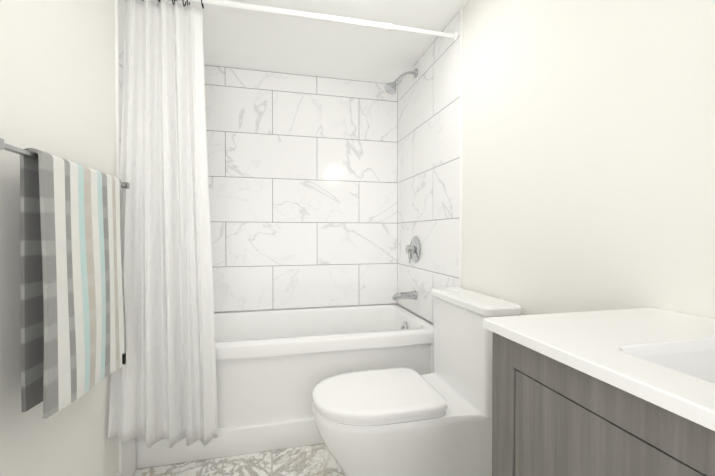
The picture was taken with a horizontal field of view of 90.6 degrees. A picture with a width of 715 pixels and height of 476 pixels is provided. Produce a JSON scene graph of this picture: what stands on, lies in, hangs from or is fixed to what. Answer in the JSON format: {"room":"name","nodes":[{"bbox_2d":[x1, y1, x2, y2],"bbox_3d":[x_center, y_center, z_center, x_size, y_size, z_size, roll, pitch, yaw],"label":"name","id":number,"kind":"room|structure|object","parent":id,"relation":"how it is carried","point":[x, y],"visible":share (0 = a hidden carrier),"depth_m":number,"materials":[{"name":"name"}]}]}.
{"room":"bathroom","nodes":[
{"label":"bathroom","id":0,"kind":"room"},
{"bbox_2d":[0,0,117,475],"bbox_3d":[-0.843,-0.035,0.692,0.100,2.170,3.508,0,1,-13],"label":"wall","id":1,"kind":"structure","parent":0,"point":[57,77],"depth_m":0.99,"materials":[{"name":"white paint"}]},
{"bbox_2d":[0,138,128,188],"bbox_3d":[-0.822,-0.192,1.001,0.083,0.048,0.682,0,1,-13],"label":"towel rail","id":2,"kind":"object","parent":1,"relation":"attached to","point":[26,153],"visible":0.35,"depth_m":0.77,"materials":[{"name":"grey metal"}]},
{"bbox_2d":[20,148,125,418],"bbox_3d":[-0.787,0.119,1.022,0.064,0.654,0.430,0,1,-13],"label":"hanging towel","id":3,"kind":"object","parent":2,"relation":"hanging from","point":[72,324],"visible":1,"depth_m":0.90,"materials":[{"name":"multicoloured fabric"}]},
{"bbox_2d":[114,0,121,471],"bbox_3d":[-0.958,-0.044,1.415,0.011,2.169,0.008,0,1,-13],"label":"trim","id":4,"kind":"structure","parent":1,"relation":"attached to","point":[117,160],"depth_m":1.41,"materials":[{"name":"white"}]},
{"bbox_2d":[122,437,135,475],"bbox_3d":[-0.977,0.774,1.503,0.009,0.530,0.150,0,1,-13],"label":"wall tile","id":5,"kind":"structure","parent":1,"relation":"attached to","point":[129,458],"depth_m":1.51,"materials":[{"name":"stone"}]},
{"bbox_2d":[118,0,142,171],"bbox_3d":[-1.066,-0.316,1.864,0.009,1.636,0.920,0,1,-13],"label":"wall tile","id":6,"kind":"structure","parent":1,"relation":"attached to","point":[121,16],"depth_m":1.43,"materials":[{"name":"stone"}]},
{"bbox_2d":[178,0,457,40],"bbox_3d":[-0.232,-1.022,1.622,1.505,0.042,0.042,0,1,-13],"label":"shower curtain rod","id":7,"kind":"object","parent":6,"relation":"attached to","point":[295,13],"visible":1,"depth_m":1.63,"materials":[{"name":"white metal"}]},
{"bbox_2d":[108,0,217,447],"bbox_3d":[-0.772,-0.078,1.431,0.358,1.920,0.191,0,1,-13],"label":"shower curtain","id":8,"kind":"object","parent":7,"relation":"hanging from","point":[163,383],"visible":0.98,"depth_m":1.46,"materials":[{"name":"white fabric"}]},
{"bbox_2d":[133,443,344,475],"bbox_3d":[-0.053,1.097,0.894,1.724,0.100,3.508,0,1,-13],"label":"floor","id":9,"kind":"structure","parent":0,"point":[314,460],"depth_m":1.61,"materials":[{"name":"tile"}]},
{"bbox_2d":[136,304,433,468],"bbox_3d":[-0.346,0.767,2.126,1.518,0.530,0.762,0,1,-13],"label":"bathtub","id":10,"kind":"object","parent":9,"relation":"on","point":[274,368],"visible":0.54,"depth_m":1.77,"materials":[{"name":"white ceramic"}]},
{"bbox_2d":[312,287,521,475],"bbox_3d":[0.193,0.642,1.446,0.755,0.798,0.476,0,1,-13],"label":"toilet","id":11,"kind":"object","parent":9,"relation":"on","point":[401,421],"visible":0.96,"depth_m":1.31,"materials":[{"name":"white ceramic"}]},
{"bbox_2d":[482,307,714,475],"bbox_3d":[0.605,0.532,0.360,0.479,1.044,0.950,0,1,-13],"label":"bathroom vanity","id":12,"kind":"object","parent":9,"relation":"on","point":[625,392],"visible":1,"depth_m":0.58,"materials":[{"name":"grey wood"}]},
{"bbox_2d":[638,349,714,383],"bbox_3d":[0.603,0.270,0.362,0.313,0.144,0.506,0,1,-13],"label":"sink","id":13,"kind":"object","parent":12,"relation":"in","point":[698,363],"depth_m":0.61,"materials":[{"name":"white ceramic"}]},
{"bbox_2d":[214,303,397,312],"bbox_3d":[-0.446,-0.058,2.538,1.524,2.170,0.100,0,1,-13],"label":"wall","id":14,"kind":"structure","parent":0,"point":[301,308],"depth_m":2.50,"materials":[{"name":"white paint"}]},
{"bbox_2d":[204,65,397,311],"bbox_3d":[-0.433,-0.323,2.481,1.506,1.636,0.009,0,1,-13],"label":"wall tile","id":15,"kind":"structure","parent":14,"relation":"attached to","point":[303,184],"depth_m":2.48,"materials":[{"name":"tile"}]},
{"bbox_2d":[153,0,469,84],"bbox_3d":[-0.053,-1.172,0.865,1.724,0.100,3.508,0,1,-13],"label":"ceiling","id":16,"kind":"structure","parent":0,"point":[248,39],"depth_m":2.00,"materials":[{"name":"white paint"}]},
{"bbox_2d":[398,0,714,324],"bbox_3d":[0.737,-0.040,1.067,0.100,2.170,3.508,0,1,-13],"label":"wall","id":17,"kind":"structure","parent":0,"point":[588,155],"depth_m":1.05,"materials":[{"name":"white paint"}]},
{"bbox_2d":[397,11,459,323],"bbox_3d":[0.409,-0.320,2.213,0.009,1.636,0.920,0,1,-13],"label":"wall tile","id":18,"kind":"structure","parent":17,"relation":"attached to","point":[428,155],"depth_m":2.10,"materials":[{"name":"tile"}]},
{"bbox_2d":[384,68,417,94],"bbox_3d":[0.277,-1.010,2.275,0.213,0.179,0.086,0,1,-13],"label":"shower head","id":19,"kind":"object","parent":18,"relation":"attached to","point":[390,88],"visible":1,"depth_m":2.26},
{"bbox_2d":[392,290,416,300],"bbox_3d":[0.302,0.376,2.299,0.161,0.063,0.062,0,1,-13],"label":"tub spout","id":20,"kind":"object","parent":18,"relation":"attached to","point":[405,295],"visible":1,"depth_m":2.28,"materials":[{"name":"silver metal"}]},
{"bbox_2d":[405,236,420,262],"bbox_3d":[0.350,0.075,2.306,0.062,0.173,0.172,0,1,-13],"label":"shower valve","id":21,"kind":"object","parent":18,"relation":"attached to","point":[413,250],"visible":0.98,"depth_m":2.28,"materials":[{"name":"silver metal"}]},
{"bbox_2d":[459,9,462,287],"bbox_3d":[0.515,-0.048,1.764,0.011,2.169,0.008,0,1,-13],"label":"trim","id":22,"kind":"structure","parent":17,"relation":"attached to","point":[461,90],"depth_m":1.75,"materials":[{"name":"white"}]}
]}

